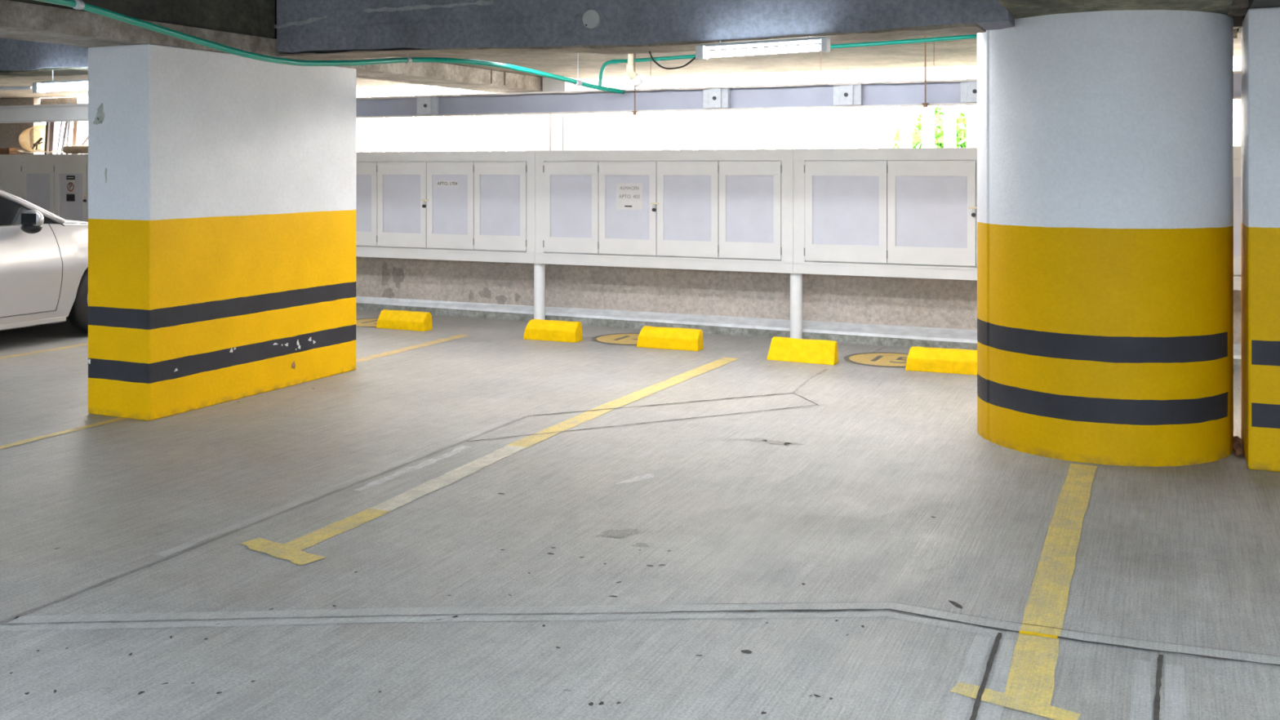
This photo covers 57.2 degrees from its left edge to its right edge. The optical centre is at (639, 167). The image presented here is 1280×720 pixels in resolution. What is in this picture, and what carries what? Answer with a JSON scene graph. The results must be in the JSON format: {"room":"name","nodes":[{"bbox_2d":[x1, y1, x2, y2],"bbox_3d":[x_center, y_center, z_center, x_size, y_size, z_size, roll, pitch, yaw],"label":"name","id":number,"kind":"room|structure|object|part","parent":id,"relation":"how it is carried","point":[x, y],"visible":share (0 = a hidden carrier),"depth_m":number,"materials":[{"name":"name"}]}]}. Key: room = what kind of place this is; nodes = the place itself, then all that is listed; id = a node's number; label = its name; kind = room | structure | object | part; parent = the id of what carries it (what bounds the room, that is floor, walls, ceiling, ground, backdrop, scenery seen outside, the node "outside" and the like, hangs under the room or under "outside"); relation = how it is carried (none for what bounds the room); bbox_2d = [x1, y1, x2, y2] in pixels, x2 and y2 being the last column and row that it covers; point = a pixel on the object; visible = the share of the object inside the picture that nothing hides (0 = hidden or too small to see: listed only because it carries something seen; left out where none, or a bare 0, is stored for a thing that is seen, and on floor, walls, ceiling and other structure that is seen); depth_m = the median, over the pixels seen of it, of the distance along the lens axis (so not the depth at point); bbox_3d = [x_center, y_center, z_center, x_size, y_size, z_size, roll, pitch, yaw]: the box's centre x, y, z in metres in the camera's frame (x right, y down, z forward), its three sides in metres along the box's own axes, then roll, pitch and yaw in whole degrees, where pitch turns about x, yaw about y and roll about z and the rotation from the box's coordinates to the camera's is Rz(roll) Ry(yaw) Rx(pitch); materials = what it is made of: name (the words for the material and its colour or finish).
{"room":"parking garage","nodes":[
{"label":"parking garage","id":0,"kind":"room"},
{"bbox_2d":[0,97,40,154],"bbox_3d":[-7.948,-0.492,14.271,1.780,0.675,0.090,0,0,24],"label":"wall","id":1,"kind":"structure","parent":0,"point":[10,133],"depth_m":13.98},
{"bbox_2d":[40,97,84,104],"bbox_3d":[-7.632,-0.690,14.243,2.380,0.280,0.100,0,0,24],"label":"trim","id":2,"kind":"structure","parent":1,"relation":"attached to","point":[58,100],"depth_m":13.81,"materials":[{"name":"wood"}]},
{"bbox_2d":[0,0,1240,98],"bbox_3d":[-0.354,-1.005,8.951,20.400,0.350,3.530,0,0,24],"label":"ceiling","id":3,"kind":"structure","parent":0,"point":[963,52],"depth_m":9.17,"materials":[{"name":"concrete"}]},
{"bbox_2d":[626,53,643,87],"bbox_3d":[-0.039,-0.668,7.934,0.135,0.242,0.069,0,0,-39],"label":"drain pipe","id":4,"kind":"object","parent":3,"relation":"hanging from","point":[635,78],"visible":0.92,"depth_m":7.89,"materials":[{"name":"beige plastic"}]},
{"bbox_2d":[630,73,643,87],"bbox_3d":[-0.022,-0.593,7.947,0.091,0.091,0.066,0,0,-35],"label":"socket","id":5,"kind":"object","parent":4,"relation":"attached to","point":[635,78],"depth_m":7.92,"materials":[{"name":"white paint"}]},
{"bbox_2d":[631,53,638,115],"bbox_3d":[-0.036,-0.600,8.171,0.044,0.460,0.044,0,0,24],"label":"rod","id":6,"kind":"object","parent":3,"relation":"hanging from","point":[634,113],"visible":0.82,"depth_m":8.17,"materials":[{"name":"metal"}]},
{"bbox_3d":[-0.036,-0.600,8.171,0.009,0.460,0.009,0,0,2],"label":"rod","id":7,"kind":"part","parent":6,"relation":"part of","materials":[{"name":"metal"}]},
{"bbox_2d":[355,71,1240,118],"bbox_3d":[0.565,-0.470,7.947,8.300,0.159,0.056,0,0,24],"label":"beam","id":8,"kind":"structure","parent":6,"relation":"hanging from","point":[949,91],"depth_m":8.06,"materials":[{"name":"grey metal"}]},
{"bbox_2d":[597,34,977,90],"bbox_3d":[0.877,-0.682,7.809,2.705,0.281,0.096,0,0,28],"label":"conduit","id":9,"kind":"object","parent":3,"relation":"attached to","point":[970,36],"visible":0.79,"depth_m":7.50,"materials":[{"name":"green plastic"}]},
{"bbox_2d":[820,43,821,76],"bbox_3d":[1.089,-0.690,7.078,0.005,0.280,0.004,0,0,24],"label":"wire hanger","id":10,"kind":"object","parent":3,"relation":"hanging from","point":[820,43],"visible":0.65,"depth_m":7.08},
{"bbox_2d":[921,35,928,107],"bbox_3d":[1.786,-0.605,7.350,0.044,0.450,0.044,0,0,24],"label":"rod","id":11,"kind":"object","parent":3,"relation":"hanging from","point":[925,104],"visible":0.91,"depth_m":7.35,"materials":[{"name":"brown metal"}]},
{"bbox_3d":[1.786,-0.605,7.350,0.009,0.450,0.009,0,0,-43],"label":"rod","id":12,"kind":"part","parent":11,"relation":"part of","materials":[{"name":"metal"}]},
{"bbox_2d":[933,35,934,65],"bbox_3d":[1.833,-0.735,7.324,0.005,0.190,0.004,0,0,24],"label":"wire hanger","id":13,"kind":"object","parent":3,"relation":"hanging from","point":[934,35],"visible":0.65,"depth_m":7.32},
{"bbox_2d":[0,309,1279,719],"bbox_3d":[-2.672,1.493,3.807,20.400,0.154,15.145,0,0,24],"label":"floor","id":14,"kind":"structure","parent":0,"point":[474,518],"depth_m":4.32,"materials":[{"name":"concrete"}]},
{"bbox_2d":[0,190,88,333],"bbox_3d":[-5.880,0.693,9.100,2.180,1.455,4.680,0,0,24],"label":"car","id":15,"kind":"object","parent":14,"relation":"on","point":[44,255],"visible":0.59,"depth_m":9.38,"materials":[{"name":"silver metal"}]},
{"bbox_3d":[-5.343,0.437,8.356,0.028,0.047,2.416,0,0,25],"label":"belt trim","id":16,"kind":"part","parent":15,"relation":"part of","materials":[{"name":"silver metal"}]},
{"bbox_2d":[21,213,36,225],"bbox_3d":[-4.770,0.402,9.167,0.170,0.093,0.003,0,0,24],"label":"mirror glass","id":17,"kind":"object","parent":15,"relation":"attached to","point":[27,219],"depth_m":9.16,"materials":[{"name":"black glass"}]},
{"bbox_3d":[-4.972,0.798,9.038,0.096,0.705,1.147,0,0,24],"label":"door","id":18,"kind":"part","parent":15,"relation":"part of","materials":[{"name":"silver metal"}]},
{"bbox_2d":[20,222,42,233],"bbox_3d":[-4.777,0.465,9.207,0.222,0.100,0.110,0,0,29],"label":"base","id":19,"kind":"object","parent":15,"relation":"attached to","point":[25,228],"depth_m":9.15,"materials":[{"name":"black plastic"}]},
{"bbox_3d":[-5.374,0.259,8.628,0.163,0.450,2.430,0,0,28],"label":"window trim","id":20,"kind":"part","parent":15,"relation":"part of","materials":[{"name":"silver metal"}]},
{"bbox_3d":[-5.434,0.228,8.463,0.222,0.483,2.787,0,0,26],"label":"roof rail","id":21,"kind":"part","parent":15,"relation":"part of","materials":[{"name":"silver metal"}]},
{"bbox_3d":[-5.112,1.230,8.775,0.068,0.050,1.880,0,0,24],"label":"sill trim","id":22,"kind":"part","parent":15,"relation":"part of","materials":[{"name":"silver metal"}]},
{"bbox_2d":[24,209,44,226],"bbox_3d":[-4.750,0.391,9.211,0.210,0.128,0.092,0,0,24],"label":"mirror","id":23,"kind":"object","parent":15,"relation":"attached to","point":[32,217],"depth_m":9.16,"materials":[{"name":"silver metal"}]},
{"bbox_2d":[87,44,355,421],"bbox_3d":[-2.591,0.361,7.522,0.484,2.118,1.844,0,0,24],"label":"pillar","id":24,"kind":"structure","parent":14,"relation":"on","point":[222,186],"depth_m":7.04,"materials":[{"name":"yellow paint"}]},
{"bbox_2d":[376,309,432,331],"bbox_3d":[-2.083,1.341,10.371,0.519,0.158,0.141,0,0,24],"label":"wheel stop","id":25,"kind":"object","parent":14,"relation":"on","point":[388,319],"visible":1,"depth_m":10.31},
{"bbox_2d":[533,263,545,319],"bbox_3d":[-0.915,1.136,10.696,0.101,0.568,0.101,0,0,24],"label":"support post","id":26,"kind":"object","parent":14,"relation":"on","point":[539,268],"visible":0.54,"depth_m":10.65,"materials":[{"name":"white metal"}]},
{"bbox_2d":[523,319,582,342],"bbox_3d":[-0.720,1.341,9.700,0.484,0.159,0.137,0,0,24],"label":"wheel stop","id":27,"kind":"object","parent":14,"relation":"on","point":[535,329],"visible":1,"depth_m":9.65,"materials":[{"name":"yellow concrete"}]},
{"bbox_2d":[636,325,703,351],"bbox_3d":[0.235,1.340,9.258,0.519,0.160,0.135,0,0,24],"label":"wheel stop","id":28,"kind":"object","parent":14,"relation":"on","point":[651,337],"visible":1,"depth_m":9.21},
{"bbox_2d":[790,273,802,338],"bbox_3d":[1.290,1.136,9.702,0.101,0.568,0.101,0,0,24],"label":"support post","id":29,"kind":"object","parent":14,"relation":"on","point":[796,279],"visible":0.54,"depth_m":9.66,"materials":[{"name":"white metal"}]},
{"bbox_2d":[355,302,1240,368],"bbox_3d":[0.250,1.389,10.291,20.000,0.062,0.310,0,0,24],"label":"drainage channel","id":30,"kind":"object","parent":14,"relation":"on","point":[873,340],"visible":0.44,"depth_m":10.09,"materials":[{"name":"concrete"}]},
{"bbox_2d":[766,336,838,364],"bbox_3d":[1.192,1.338,8.631,0.528,0.163,0.131,0,0,28],"label":"wheel stop","id":31,"kind":"object","parent":14,"relation":"on","point":[781,348],"visible":1,"depth_m":8.59,"materials":[{"name":"yellow concrete"}]},
{"bbox_2d":[905,346,977,375],"bbox_3d":[2.124,1.340,8.193,0.523,0.159,0.133,0,0,23],"label":"wheel stop","id":32,"kind":"object","parent":14,"relation":"on","point":[940,360],"visible":0.86,"depth_m":8.15,"materials":[{"name":"yellow concrete"}]},
{"bbox_2d":[977,9,1233,466],"bbox_3d":[2.436,0.334,6.213,1.254,2.172,1.254,0,0,24],"label":"pillar","id":33,"kind":"structure","parent":14,"relation":"on","point":[1105,138],"depth_m":5.66,"materials":[{"name":"yellow paint"}]},
{"bbox_2d":[1232,438,1243,451],"bbox_3d":[2.993,1.388,5.892,0.053,0.062,0.073,0,0,24],"label":"lump","id":34,"kind":"object","parent":14,"relation":"on","point":[1237,442],"visible":0.7,"depth_m":5.87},
{"bbox_2d":[1235,447,1244,456],"bbox_3d":[2.956,1.400,5.795,0.040,0.038,0.044,0,0,24],"label":"lump","id":35,"kind":"object","parent":14,"relation":"on","point":[1239,451],"visible":1,"depth_m":5.78,"materials":[{"name":"brown stone"}]},
{"bbox_2d":[1240,6,1279,471],"bbox_3d":[3.534,0.334,5.545,1.213,2.172,0.585,0,0,24],"label":"pillar","id":36,"kind":"structure","parent":14,"relation":"on","point":[1260,28],"depth_m":5.51,"materials":[{"name":"paint"}]},
{"bbox_2d":[355,256,1240,344],"bbox_3d":[0.378,0.633,10.573,20.400,1.574,0.291,0,0,24],"label":"wall","id":37,"kind":"structure","parent":0,"point":[952,304],"depth_m":10.40,"materials":[{"name":"grey concrete"}]},
{"bbox_2d":[0,153,88,222],"bbox_3d":[-6.143,0.354,13.142,2.600,1.020,0.379,0,0,24],"label":"locker","id":38,"kind":"object","parent":37,"relation":"attached to","point":[57,184],"visible":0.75,"depth_m":13.17,"materials":[{"name":"grey metal"}]},
{"bbox_2d":[0,147,19,154],"bbox_3d":[-7.374,-0.194,13.623,0.350,0.075,0.140,0,0,24],"label":"wood block","id":39,"kind":"object","parent":38,"relation":"on","point":[2,150],"visible":0.88,"depth_m":13.53,"materials":[{"name":"brown wood"}]},
{"bbox_2d":[10,149,63,153],"bbox_3d":[-6.848,-0.190,13.375,0.779,0.045,0.120,0,0,24],"label":"sheet","id":40,"kind":"object","parent":38,"relation":"on","point":[19,150],"visible":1,"depth_m":13.36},
{"bbox_2d":[18,124,57,153],"bbox_3d":[-7.085,-0.340,13.789,0.314,0.342,0.342,0,0,39],"label":"paint bucket","id":41,"kind":"object","parent":38,"relation":"on","point":[24,140],"visible":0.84,"depth_m":13.78,"materials":[{"name":"beige plastic"}]},
{"bbox_3d":[-6.789,0.341,13.274,0.395,0.556,0.013,0,0,24],"label":"door panel","id":42,"kind":"part","parent":38,"relation":"part of","materials":[{"name":"grey metal"}]},
{"bbox_3d":[-6.792,0.348,13.269,0.519,0.811,0.025,0,0,24],"label":"door","id":43,"kind":"part","parent":38,"relation":"part of","materials":[{"name":"grey metal"}]},
{"bbox_2d":[44,122,48,154],"bbox_3d":[-6.894,-0.372,13.653,0.033,0.432,0.050,0,0,24],"label":"frame bar","id":44,"kind":"object","parent":38,"relation":"on","point":[46,123],"visible":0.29,"depth_m":13.64,"materials":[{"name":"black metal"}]},
{"bbox_2d":[46,122,50,154],"bbox_3d":[-6.861,-0.372,13.639,0.027,0.432,0.050,0,0,24],"label":"plank","id":45,"kind":"object","parent":38,"relation":"on","point":[48,131],"visible":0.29,"depth_m":13.63,"materials":[{"name":"white paint"}]},
{"bbox_2d":[48,121,55,154],"bbox_3d":[-6.814,-0.371,13.617,0.066,0.431,0.050,0,0,24],"label":"plank","id":46,"kind":"object","parent":38,"relation":"on","point":[52,125],"visible":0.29,"depth_m":13.60,"materials":[{"name":"wood"}]},
{"bbox_2d":[56,121,63,154],"bbox_3d":[-6.694,-0.370,13.563,0.092,0.429,0.031,0,0,-7],"label":"plank","id":47,"kind":"object","parent":38,"relation":"on","point":[61,122],"visible":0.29,"depth_m":13.55,"materials":[{"name":"white wood"}]},
{"bbox_2d":[60,121,68,154],"bbox_3d":[-6.623,-0.370,13.531,0.115,0.428,0.037,0,0,-2],"label":"plank","id":48,"kind":"object","parent":38,"relation":"on","point":[65,130],"visible":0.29,"depth_m":13.52,"materials":[{"name":"white wood"}]},
{"bbox_2d":[65,121,71,154],"bbox_3d":[-6.572,-0.361,13.508,0.065,0.411,0.029,0,0,-32],"label":"plank","id":49,"kind":"object","parent":38,"relation":"on","point":[69,122],"visible":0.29,"depth_m":13.50,"materials":[{"name":"white wood"}]},
{"bbox_3d":[-6.320,0.348,13.056,0.502,0.811,0.025,0,0,24],"label":"door","id":50,"kind":"part","parent":38,"relation":"part of","materials":[{"name":"grey metal"}]},
{"bbox_3d":[-6.318,0.341,13.062,0.378,0.556,0.013,0,0,24],"label":"door panel","id":51,"kind":"part","parent":38,"relation":"part of","materials":[{"name":"white metal"}]},
{"bbox_2d":[62,145,88,154],"bbox_3d":[-6.093,-0.204,13.062,0.753,0.092,0.092,0,0,20],"label":"tube","id":52,"kind":"object","parent":38,"relation":"on","point":[71,149],"visible":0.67,"depth_m":13.10,"materials":[{"name":"black rubber"}]},
{"bbox_2d":[71,121,79,154],"bbox_3d":[-6.474,-0.353,13.464,0.064,0.394,0.050,0,0,24],"label":"board","id":53,"kind":"object","parent":38,"relation":"on","point":[75,130],"visible":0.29,"depth_m":13.46,"materials":[{"name":"brown wood"}]},
{"bbox_2d":[76,136,88,154],"bbox_3d":[-6.266,-0.303,13.277,0.305,0.288,0.032,0,0,24],"label":"stick","id":54,"kind":"object","parent":38,"relation":"on","point":[86,140],"visible":0.42,"depth_m":13.27,"materials":[{"name":"brown wood"}]},
{"bbox_3d":[-5.846,0.348,12.842,0.525,0.811,0.025,0,0,24],"label":"door","id":55,"kind":"part","parent":38,"relation":"part of","materials":[{"name":"grey metal"}]},
{"bbox_2d":[355,151,535,263],"bbox_3d":[-1.973,0.354,11.263,2.388,1.020,0.379,0,0,24],"label":"locker","id":56,"kind":"object","parent":37,"relation":"attached to","point":[465,206],"visible":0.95,"depth_m":11.01,"materials":[{"name":"white metal"}]},
{"bbox_3d":[-2.784,0.341,11.469,0.427,0.556,0.013,0,0,24],"label":"door panel","id":57,"kind":"part","parent":56,"relation":"part of","materials":[{"name":"white metal"}]},
{"bbox_3d":[-2.787,0.348,11.464,0.551,0.811,0.025,0,0,24],"label":"door","id":58,"kind":"part","parent":56,"relation":"part of","materials":[{"name":"white metal"}]},
{"bbox_3d":[-2.273,0.348,11.233,0.561,0.811,0.025,0,0,24],"label":"door","id":59,"kind":"part","parent":56,"relation":"part of","materials":[{"name":"white metal"}]},
{"bbox_3d":[-2.271,0.341,11.238,0.437,0.556,0.013,0,0,24],"label":"door panel","id":60,"kind":"part","parent":56,"relation":"part of","materials":[{"name":"white metal"}]},
{"bbox_3d":[-1.773,0.341,11.014,0.393,0.556,0.013,0,0,24],"label":"door panel","id":61,"kind":"part","parent":56,"relation":"part of","materials":[{"name":"white metal"}]},
{"bbox_3d":[-1.776,0.348,11.008,0.517,0.811,0.025,0,0,24],"label":"door","id":62,"kind":"part","parent":56,"relation":"part of","materials":[{"name":"white metal"}]},
{"bbox_3d":[-1.279,0.341,10.791,0.429,0.556,0.013,0,0,24],"label":"door panel","id":63,"kind":"part","parent":56,"relation":"part of","materials":[{"name":"white metal"}]},
{"bbox_3d":[-1.282,0.348,10.786,0.553,0.811,0.025,0,0,24],"label":"door","id":64,"kind":"part","parent":56,"relation":"part of","materials":[{"name":"white metal"}]},
{"bbox_2d":[534,149,793,273],"bbox_3d":[0.219,0.354,10.275,2.416,1.020,0.379,0,0,24],"label":"locker","id":65,"kind":"object","parent":37,"relation":"attached to","point":[722,210],"visible":1,"depth_m":10.08,"materials":[{"name":"white metal"}]},
{"bbox_3d":[-0.612,0.348,10.484,0.543,0.811,0.025,0,0,24],"label":"door","id":66,"kind":"part","parent":65,"relation":"part of","materials":[{"name":"white metal"}]},
{"bbox_3d":[-0.610,0.341,10.489,0.419,0.556,0.013,0,0,24],"label":"door panel","id":67,"kind":"part","parent":65,"relation":"part of","materials":[{"name":"white metal"}]},
{"bbox_3d":[-0.108,0.348,10.257,0.550,0.811,0.025,0,0,24],"label":"door","id":68,"kind":"part","parent":65,"relation":"part of","materials":[{"name":"white metal"}]},
{"bbox_3d":[-0.105,0.341,10.262,0.426,0.556,0.013,0,0,24],"label":"door panel","id":69,"kind":"part","parent":65,"relation":"part of","materials":[{"name":"white metal"}]},
{"bbox_3d":[0.408,0.341,10.030,0.439,0.556,0.013,0,0,24],"label":"door panel","id":70,"kind":"part","parent":65,"relation":"part of","materials":[{"name":"white metal"}]},
{"bbox_3d":[0.406,0.348,10.025,0.563,0.811,0.025,0,0,24],"label":"door","id":71,"kind":"part","parent":65,"relation":"part of","materials":[{"name":"white metal"}]},
{"bbox_3d":[0.916,0.348,9.795,0.543,0.811,0.025,0,0,24],"label":"door","id":72,"kind":"part","parent":65,"relation":"part of","materials":[{"name":"white metal"}]},
{"bbox_3d":[0.919,0.341,9.800,0.419,0.556,0.013,0,0,24],"label":"door panel","id":73,"kind":"part","parent":65,"relation":"part of","materials":[{"name":"white metal"}]},
{"bbox_2d":[355,296,1240,359],"bbox_3d":[0.259,1.331,10.310,20.000,0.078,0.292,0,0,24],"label":"curb","id":74,"kind":"object","parent":37,"relation":"attached to","point":[964,335],"visible":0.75,"depth_m":10.15,"materials":[{"name":"grey concrete"}]},
{"bbox_2d":[792,147,977,279],"bbox_3d":[2.645,0.354,9.181,2.902,1.020,0.379,0,0,24],"label":"locker","id":75,"kind":"object","parent":37,"relation":"attached to","point":[912,212],"visible":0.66,"depth_m":9.31,"materials":[{"name":"white metal"}]},
{"bbox_3d":[1.656,0.348,9.462,0.669,0.811,0.025,0,0,24],"label":"door","id":76,"kind":"part","parent":75,"relation":"part of","materials":[{"name":"white metal"}]},
{"bbox_3d":[1.658,0.341,9.467,0.545,0.556,0.013,0,0,24],"label":"door panel","id":77,"kind":"part","parent":75,"relation":"part of","materials":[{"name":"white metal"}]},
{"bbox_3d":[2.278,0.341,9.188,0.553,0.556,0.013,0,0,24],"label":"door panel","id":78,"kind":"part","parent":75,"relation":"part of","materials":[{"name":"white metal"}]},
{"bbox_3d":[2.276,0.348,9.182,0.677,0.811,0.025,0,0,24],"label":"door","id":79,"kind":"part","parent":75,"relation":"part of","materials":[{"name":"white metal"}]},
{"bbox_3d":[2.896,0.348,8.903,0.669,0.811,0.025,0,0,24],"label":"door","id":80,"kind":"part","parent":75,"relation":"part of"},
{"bbox_2d":[1233,146,1240,290],"bbox_3d":[5.117,0.354,8.078,2.508,1.020,0.360,0,0,24],"label":"locker","id":81,"kind":"object","parent":37,"relation":"attached to","point":[1237,149],"visible":0.02,"depth_m":8.30,"materials":[{"name":"white metal"}]},
{"bbox_3d":[4.263,0.341,8.293,0.446,0.556,0.013,0,0,24],"label":"door panel","id":82,"kind":"part","parent":81,"relation":"part of","materials":[{"name":"white metal"}]},
{"bbox_3d":[-3.431,-1.305,2.122,20.400,0.250,11.450,0,0,24],"label":"ceiling","id":83,"kind":"structure","parent":0,"visible":0},
{"bbox_2d":[0,37,88,78],"bbox_3d":[-6.510,-0.931,9.540,8.290,0.498,0.365,0,0,24],"label":"ceiling beam","id":84,"kind":"structure","parent":83,"relation":"attached to","point":[18,58],"depth_m":8.36,"materials":[{"name":"concrete"}]},
{"bbox_2d":[32,70,88,93],"bbox_3d":[-3.938,-0.611,8.166,0.720,0.162,0.078,0,0,24],"label":"lamp","id":85,"kind":"object","parent":84,"relation":"hanging from","point":[37,87],"visible":0.54,"depth_m":8.21,"materials":[{"name":"white paint"}]},
{"bbox_2d":[0,85,32,90],"bbox_3d":[-7.284,-0.588,9.636,6.600,0.070,0.031,0,0,24],"label":"conduit","id":86,"kind":"object","parent":85,"relation":"attached to","point":[26,87],"visible":1,"depth_m":8.32,"materials":[{"name":"grey metal"}]},
{"bbox_2d":[0,0,542,93],"bbox_3d":[-3.981,-0.938,4.454,0.501,0.485,14.650,0,0,24],"label":"ceiling beam","id":87,"kind":"structure","parent":83,"relation":"attached to","point":[247,25],"depth_m":6.92,"materials":[{"name":"concrete"}]},
{"bbox_2d":[506,76,582,93],"bbox_3d":[-0.891,-0.679,10.898,0.620,0.299,0.340,0,0,24],"label":"beam haunch","id":88,"kind":"structure","parent":87,"relation":"attached to","point":[549,84],"depth_m":10.68,"materials":[{"name":"white paint"}]},
{"bbox_2d":[34,0,624,93],"bbox_3d":[-1.453,-0.848,6.233,0.563,0.664,4.771,0,0,28],"label":"conduit","id":89,"kind":"object","parent":83,"relation":"hanging from","point":[76,4],"visible":1,"depth_m":6.05,"materials":[{"name":"green plastic"}]},
{"bbox_2d":[274,0,1014,60],"bbox_3d":[-0.385,-0.923,6.825,4.891,0.513,0.342,0,0,24],"label":"ceiling beam","id":90,"kind":"structure","parent":83,"relation":"attached to","point":[310,29],"depth_m":6.62,"materials":[{"name":"grey concrete"}]},
{"bbox_2d":[582,9,599,28],"bbox_3d":[-0.273,-0.834,6.585,0.104,0.104,0.018,0,0,24],"label":"cap","id":91,"kind":"object","parent":90,"relation":"attached to","point":[591,19],"visible":1,"depth_m":6.58,"materials":[{"name":"grey plastic"}]},
{"bbox_2d":[695,35,830,60],"bbox_3d":[0.636,-0.630,6.140,0.715,0.100,0.078,0,0,24],"label":"lamp","id":92,"kind":"object","parent":90,"relation":"hanging from","point":[702,53],"visible":1,"depth_m":6.13,"materials":[{"name":"white paint"}]},
{"bbox_2d":[648,51,695,69],"bbox_3d":[0.196,-0.594,6.419,0.337,0.106,0.054,0,0,37],"label":"cable","id":93,"kind":"object","parent":92,"relation":"attached to","point":[651,55],"visible":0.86,"depth_m":6.46,"materials":[{"name":"black rubber"}]},
{"bbox_2d":[997,0,1232,18],"bbox_3d":[0.300,-0.965,1.208,0.965,0.431,12.250,0,0,24],"label":"ceiling beam","id":94,"kind":"structure","parent":83,"relation":"attached to","point":[1019,9],"depth_m":5.43,"materials":[{"name":"concrete"}]},
{"bbox_2d":[1226,0,1248,39],"bbox_3d":[3.029,-0.949,5.984,0.081,0.458,3.400,0,0,24],"label":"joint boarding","id":95,"kind":"object","parent":94,"relation":"attached to","point":[1238,8],"visible":0.3,"depth_m":5.72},
{"bbox_2d":[1237,0,1279,33],"bbox_3d":[1.367,-0.966,0.728,1.205,0.429,12.250,0,0,24],"label":"ceiling beam","id":96,"kind":"structure","parent":83,"relation":"attached to","point":[1252,3],"depth_m":5.42,"materials":[{"name":"concrete"}]},
{"bbox_3d":[-11.900,0.120,7.913,0.200,2.600,14.650,0,0,24],"label":"wall","id":97,"kind":"structure","parent":0,"visible":0},
{"bbox_2d":[0,102,88,123],"bbox_3d":[-6.462,-0.491,11.095,6.900,0.158,0.080,0,0,24],"label":"channel","id":98,"kind":"object","parent":97,"relation":"attached to","point":[60,112],"visible":0.4,"depth_m":10.57,"materials":[{"name":"white paint"}]},
{"label":"outside","id":99,"kind":"structure","parent":0,"visible":0},
{"bbox_3d":[9.812,1.530,33.941,70.000,0.180,50.050,0,0,24],"label":"ground","id":100,"kind":"structure","parent":99,"visible":0},
{"bbox_2d":[524,79,606,151],"bbox_3d":[-0.725,0.290,11.461,0.700,2.260,0.397,0,0,24],"label":"pillar","id":101,"kind":"structure","parent":100,"relation":"on","point":[550,131],"depth_m":11.29,"materials":[{"name":"white paint"}]},
{"bbox_2d":[355,56,1240,151],"bbox_3d":[0.547,-0.605,10.766,11.650,1.550,0.120,0,0,24],"label":"window opening","id":102,"kind":"object","parent":101,"relation":"attached to","point":[369,131],"visible":0.02,"depth_m":10.76,"materials":[{"name":"white"}]},
{"bbox_2d":[890,105,965,148],"bbox_3d":[3.489,0.338,11.263,2.713,2.170,1.178,0,0,24],"label":"shrub","id":103,"kind":"object","parent":100,"relation":"on","point":[938,113],"visible":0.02,"depth_m":11.30,"materials":[{"name":"green plant"}]}
]}

